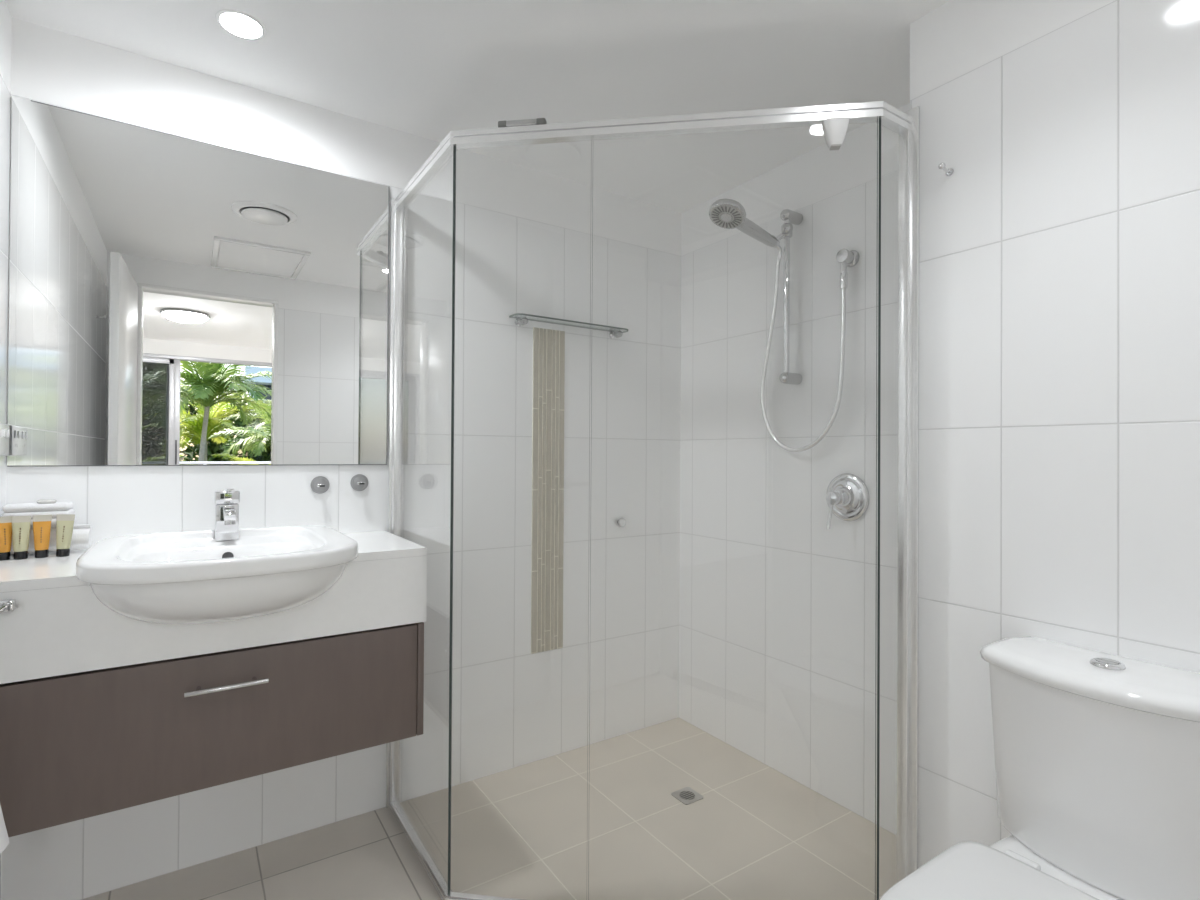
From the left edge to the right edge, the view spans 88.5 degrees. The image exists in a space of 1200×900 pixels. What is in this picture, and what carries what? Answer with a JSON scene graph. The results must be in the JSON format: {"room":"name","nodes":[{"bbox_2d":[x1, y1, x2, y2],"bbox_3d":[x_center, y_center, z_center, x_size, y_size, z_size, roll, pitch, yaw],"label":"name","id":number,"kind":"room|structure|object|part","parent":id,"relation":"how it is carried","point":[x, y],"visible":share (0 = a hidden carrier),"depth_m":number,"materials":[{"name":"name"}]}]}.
{"room":"bathroom","nodes":[
{"label":"bathroom","id":0,"kind":"room"},
{"bbox_2d":[0,0,11,896],"bbox_3d":[-0.861,0.092,0.538,0.100,2.287,2.211,1,0,-34],"label":"wall","id":1,"kind":"structure","parent":0,"point":[5,16],"depth_m":1.45,"materials":[{"name":"white tile"}]},
{"bbox_2d":[0,805,8,853],"bbox_3d":[-0.968,0.463,0.937,0.082,0.369,0.165,1,0,-34],"label":"hand towel","id":2,"kind":"object","parent":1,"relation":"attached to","point":[4,839],"visible":1,"depth_m":1.00,"materials":[{"name":"white fabric"}]},
{"bbox_2d":[0,424,9,455],"bbox_3d":[-1.369,-0.024,1.403,0.013,0.074,0.170,1,0,-34],"label":"power outlet","id":3,"kind":"object","parent":1,"relation":"attached to","point":[4,428],"visible":1,"depth_m":1.44,"materials":[{"name":"white paint"}]},
{"bbox_2d":[6,429,9,437],"bbox_3d":[-1.399,-0.039,1.457,0.004,0.019,0.016,1,0,-34],"label":"switch","id":4,"kind":"object","parent":3,"relation":"attached to","point":[7,430],"depth_m":1.45,"materials":[{"name":"white paint"}]},
{"bbox_2d":[0,18,681,899],"bbox_3d":[-0.570,0.104,2.121,2.340,2.287,0.100,1,0,-34],"label":"wall","id":5,"kind":"structure","parent":0,"point":[523,238],"depth_m":2.13,"materials":[{"name":"white tile"}]},
{"bbox_2d":[7,96,388,466],"bbox_3d":[-1.054,-0.404,1.736,0.893,0.896,0.005,1,0,-34],"label":"mirror","id":6,"kind":"object","parent":5,"relation":"attached to","point":[175,300],"visible":1,"depth_m":1.68,"materials":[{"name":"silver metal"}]},
{"bbox_2d":[0,531,426,683],"bbox_3d":[-0.945,0.352,1.555,0.890,0.194,0.422,1,0,-34],"label":"countertop","id":7,"kind":"structure","parent":5,"relation":"attached to","point":[57,626],"depth_m":1.32,"materials":[{"name":"white stone"}]},
{"bbox_2d":[0,516,11,560],"bbox_3d":[-1.364,0.202,1.409,0.026,0.099,0.026,0,0,-14],"label":"tube","id":8,"kind":"object","parent":7,"relation":"on","point":[5,522],"visible":1,"depth_m":1.41,"materials":[{"name":"orange plastic"}]},
{"bbox_2d":[0,599,15,613],"bbox_3d":[-1.050,0.295,1.051,0.027,0.021,0.300,1,0,-34],"label":"towel holder","id":9,"kind":"object","parent":7,"relation":"attached to","point":[8,605],"visible":1,"depth_m":1.17,"materials":[{"name":"silver metal"}]},
{"bbox_3d":[-1.049,0.295,1.042,0.018,0.018,0.284,1,0,-34],"label":"arm","id":10,"kind":"part","parent":9,"relation":"part of","materials":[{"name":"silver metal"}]},
{"bbox_2d":[11,516,30,559],"bbox_3d":[-1.337,0.202,1.423,0.026,0.099,0.026,0,0,11],"label":"tube","id":11,"kind":"object","parent":7,"relation":"on","point":[20,524],"visible":1,"depth_m":1.42,"materials":[{"name":"beige plastic"}]},
{"bbox_2d":[32,515,51,557],"bbox_3d":[-1.309,0.202,1.446,0.026,0.099,0.026,0,0,9],"label":"tube","id":12,"kind":"object","parent":7,"relation":"on","point":[41,523],"visible":1,"depth_m":1.44,"materials":[{"name":"orange plastic"}]},
{"bbox_2d":[10,524,91,553],"bbox_3d":[-1.339,0.215,1.496,0.159,0.062,0.058,1,0,-34],"label":"rolled towel","id":13,"kind":"object","parent":7,"relation":"on","point":[82,534],"visible":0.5,"depth_m":1.51,"materials":[{"name":"white fabric"}]},
{"bbox_2d":[1,502,75,526],"bbox_3d":[-1.351,0.155,1.487,0.128,0.052,0.074,1,0,-34],"label":"folded towel","id":14,"kind":"object","parent":13,"relation":"on","point":[14,509],"visible":0.69,"depth_m":1.46,"materials":[{"name":"white fabric"}]},
{"bbox_2d":[36,499,56,503],"bbox_3d":[-1.336,0.124,1.488,0.037,0.010,0.037,1,0,-34],"label":"soap","id":15,"kind":"object","parent":14,"relation":"on","point":[42,501],"visible":1,"depth_m":1.48,"materials":[{"name":"white"}]},
{"bbox_2d":[56,514,74,556],"bbox_3d":[-1.273,0.203,1.464,0.029,0.100,0.026,0,0,8],"label":"tube","id":16,"kind":"object","parent":7,"relation":"on","point":[64,522],"visible":1,"depth_m":1.46,"materials":[{"name":"beige plastic"}]},
{"bbox_2d":[0,622,423,836],"bbox_3d":[-0.938,0.598,1.537,0.886,0.292,0.460,1,0,-34],"label":"drawer unit","id":17,"kind":"object","parent":7,"relation":"attached to","point":[81,745],"visible":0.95,"depth_m":1.34,"materials":[{"name":"brown laminate"}]},
{"bbox_3d":[-0.822,0.520,1.360,0.158,0.012,0.037,1,0,-34],"label":"bar handle","id":18,"kind":"part","parent":17,"relation":"part of","materials":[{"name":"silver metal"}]},
{"bbox_3d":[-0.587,0.601,1.792,0.016,0.292,0.423,1,0,-34],"label":"panel","id":19,"kind":"part","parent":17,"relation":"part of","materials":[{"name":"brown laminate"}]},
{"bbox_2d":[76,525,357,624],"bbox_3d":[-0.876,0.301,1.454,0.528,0.169,0.577,1,0,-34],"label":"basin","id":20,"kind":"object","parent":7,"relation":"in","point":[185,577],"visible":1,"depth_m":1.27,"materials":[{"name":"white ceramic"}]},
{"bbox_2d":[214,489,239,540],"bbox_3d":[-0.972,0.170,1.610,0.057,0.140,0.138,1,0,-34],"label":"mixer","id":21,"kind":"object","parent":20,"relation":"on","point":[226,502],"visible":1,"depth_m":1.62,"materials":[{"name":"silver metal"}]},
{"bbox_3d":[-0.958,0.164,1.593,0.027,0.031,0.094,1,0,-34],"label":"spout","id":22,"kind":"part","parent":21,"relation":"part of","materials":[{"name":"silver metal"}]},
{"bbox_3d":[-0.966,0.109,1.608,0.017,0.018,0.069,1,0,-34],"label":"lever","id":23,"kind":"part","parent":21,"relation":"part of","materials":[{"name":"silver metal"}]},
{"bbox_2d":[311,476,329,493],"bbox_3d":[-0.844,0.106,1.862,0.053,0.053,0.027,1,0,-34],"label":"wall hook","id":24,"kind":"object","parent":5,"relation":"attached to","point":[320,484],"visible":1,"depth_m":1.87,"materials":[{"name":"metal"}]},
{"bbox_2d":[350,474,367,490],"bbox_3d":[-0.749,0.103,1.925,0.053,0.053,0.027,1,0,-34],"label":"wall hook","id":25,"kind":"object","parent":5,"relation":"attached to","point":[359,482],"visible":1,"depth_m":1.93,"materials":[{"name":"metal"}]},
{"bbox_2d":[531,327,564,653],"bbox_3d":[-0.194,0.149,2.308,0.133,1.202,0.006,1,0,-34],"label":"trim","id":26,"kind":"structure","parent":5,"relation":"attached to","point":[548,344],"depth_m":2.30,"materials":[{"name":"beige tile"}]},
{"bbox_2d":[509,313,627,338],"bbox_3d":[-0.104,-0.463,2.327,0.498,0.032,0.076,1,0,-34],"label":"shower shelf","id":27,"kind":"object","parent":5,"relation":"attached to","point":[519,321],"visible":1,"depth_m":2.31,"materials":[{"name":"silver glass"}]},
{"bbox_3d":[-0.286,-0.465,2.225,0.028,0.028,0.045,1,0,-34],"label":"shelf post","id":28,"kind":"part","parent":27,"relation":"part of","materials":[{"name":"silver metal"}]},
{"bbox_3d":[0.059,-0.461,2.455,0.028,0.028,0.045,1,0,-34],"label":"shelf post","id":29,"kind":"part","parent":27,"relation":"part of","materials":[{"name":"silver metal"}]},
{"bbox_2d":[617,518,625,526],"bbox_3d":[0.084,0.291,2.480,0.036,0.036,0.027,1,0,-34],"label":"peg","id":30,"kind":"object","parent":5,"relation":"attached to","point":[621,522],"visible":1,"depth_m":2.47,"materials":[{"name":"silver metal"}]},
{"bbox_2d":[5,0,949,212],"bbox_3d":[0.050,-1.092,1.209,2.340,0.100,2.311,1,0,-34],"label":"ceiling","id":31,"kind":"structure","parent":0,"point":[428,69],"depth_m":1.65,"materials":[{"name":"paint"}]},
{"bbox_2d":[215,9,265,39],"bbox_3d":[-0.882,-1.043,1.515,0.108,0.004,0.108,1,0,-34],"label":"recessed light","id":32,"kind":"object","parent":31,"relation":"in","point":[240,24],"visible":1,"depth_m":1.51,"materials":[{"name":"white paint"}]},
{"bbox_2d":[82,718,896,899],"bbox_3d":[0.037,1.195,1.193,2.140,0.100,2.111,1,0,-34],"label":"floor","id":33,"kind":"structure","parent":0,"point":[525,832],"depth_m":1.80,"materials":[{"name":"beige tile"}]},
{"bbox_2d":[386,101,919,899],"bbox_3d":[-0.008,0.161,1.596,1.531,1.974,0.339,0,0,20],"label":"shower frame","id":34,"kind":"object","parent":33,"relation":"on","point":[834,119],"visible":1,"depth_m":1.48,"materials":[{"name":"silver glass"}]},
{"bbox_3d":[-0.517,0.169,1.776,0.006,1.910,0.508,1,0,-34],"label":"fixed panel","id":35,"kind":"part","parent":34,"relation":"part of","materials":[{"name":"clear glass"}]},
{"bbox_3d":[-0.018,1.136,1.589,1.515,0.024,0.332,0,0,20],"label":"rail","id":36,"kind":"part","parent":34,"relation":"part of","materials":[{"name":"metal"}]},
{"bbox_3d":[-0.200,0.169,1.539,0.350,1.910,0.006,0,0,8],"label":"fixed panel","id":37,"kind":"part","parent":34,"relation":"part of","materials":[{"name":"clear glass"}]},
{"bbox_3d":[-0.006,-0.789,1.602,1.516,0.037,0.334,0,0,20],"label":"rail","id":38,"kind":"part","parent":34,"relation":"part of","materials":[{"name":"metal"}]},
{"bbox_3d":[0.308,0.172,1.469,0.667,1.910,0.006,0,0,8],"label":"glass door","id":39,"kind":"part","parent":34,"relation":"part of","materials":[{"name":"clear glass"}]},
{"bbox_3d":[0.690,0.174,1.455,0.109,1.910,0.006,1,0,-34],"label":"fixed panel","id":40,"kind":"part","parent":34,"relation":"part of","materials":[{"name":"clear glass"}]},
{"bbox_2d":[671,787,702,804],"bbox_3d":[0.291,1.151,2.053,0.081,0.002,0.081,1,0,-34],"label":"floor drain","id":41,"kind":"object","parent":33,"relation":"on","point":[687,795],"visible":1,"depth_m":2.05,"materials":[{"name":"metal"}]},
{"bbox_2d":[879,636,1199,899],"bbox_3d":[0.700,0.758,0.951,0.657,0.778,0.378,1,0,-34],"label":"toilet","id":42,"kind":"object","parent":33,"relation":"on","point":[1097,754],"visible":1,"depth_m":1.03,"materials":[{"name":"white ceramic"}]},
{"bbox_3d":[0.600,0.713,0.885,0.417,0.022,0.340,1,0,-34],"label":"seat lid","id":43,"kind":"part","parent":42,"relation":"part of","materials":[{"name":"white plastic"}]},
{"bbox_3d":[0.886,0.395,1.077,0.214,0.030,0.378,1,0,-34],"label":"cistern lid","id":44,"kind":"part","parent":42,"relation":"part of","materials":[{"name":"white ceramic"}]},
{"bbox_2d":[679,103,909,835],"bbox_3d":[0.751,0.113,2.158,0.100,2.287,1.305,1,0,-34],"label":"wall","id":45,"kind":"structure","parent":0,"point":[778,618],"depth_m":2.16,"materials":[{"name":"white tile"}]},
{"bbox_2d":[771,209,802,384],"bbox_3d":[0.640,-0.530,2.125,0.137,0.602,0.062,1,0,-26],"label":"shower rail","id":46,"kind":"object","parent":45,"relation":"attached to","point":[790,217],"visible":0.95,"depth_m":2.12,"materials":[{"name":"silver metal"}]},
{"bbox_2d":[709,199,845,451],"bbox_3d":[0.542,-0.392,1.997,0.362,0.795,0.336,1,0,-34],"label":"shower","id":47,"kind":"object","parent":46,"relation":"attached to","point":[725,213],"visible":1,"depth_m":2.01,"materials":[{"name":"silver metal"}]},
{"bbox_3d":[0.515,-0.733,2.059,0.212,0.069,0.044,1,-1,-38],"label":"handle","id":48,"kind":"part","parent":47,"relation":"part of","materials":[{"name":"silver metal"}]},
{"bbox_3d":[0.644,-0.528,2.128,0.021,0.583,0.021,1,0,-34],"label":"rail","id":49,"kind":"part","parent":46,"relation":"part of","materials":[{"name":"silver metal"}]},
{"bbox_2d":[826,473,869,528],"bbox_3d":[0.760,0.163,1.964,0.098,0.176,0.155,1,0,-34],"label":"shower mixer","id":50,"kind":"object","parent":45,"relation":"attached to","point":[847,495],"visible":1,"depth_m":1.95,"materials":[{"name":"silver metal"}]},
{"bbox_3d":[0.728,0.203,1.947,0.027,0.096,0.012,0,0,-21],"label":"lever","id":51,"kind":"part","parent":50,"relation":"part of","materials":[{"name":"silver metal"}]},
{"bbox_2d":[836,249,859,288],"bbox_3d":[0.790,-0.579,1.972,0.055,0.130,0.054,1,0,-34],"label":"outlet","id":52,"kind":"object","parent":45,"relation":"attached to","point":[847,258],"depth_m":1.96,"materials":[{"name":"silver metal"}]},
{"bbox_2d":[910,0,1199,867],"bbox_3d":[1.161,0.108,1.162,0.324,2.287,1.006,1,0,-34],"label":"wall","id":53,"kind":"structure","parent":0,"point":[1059,260],"depth_m":1.25,"materials":[{"name":"white tile"}]},
{"bbox_2d":[938,162,953,175],"bbox_3d":[0.787,-0.641,1.405,0.042,0.021,0.017,1,0,-34],"label":"robe hook","id":54,"kind":"object","parent":53,"relation":"attached to","point":[942,165],"visible":1,"depth_m":1.40,"materials":[{"name":"silver metal"}]}
]}

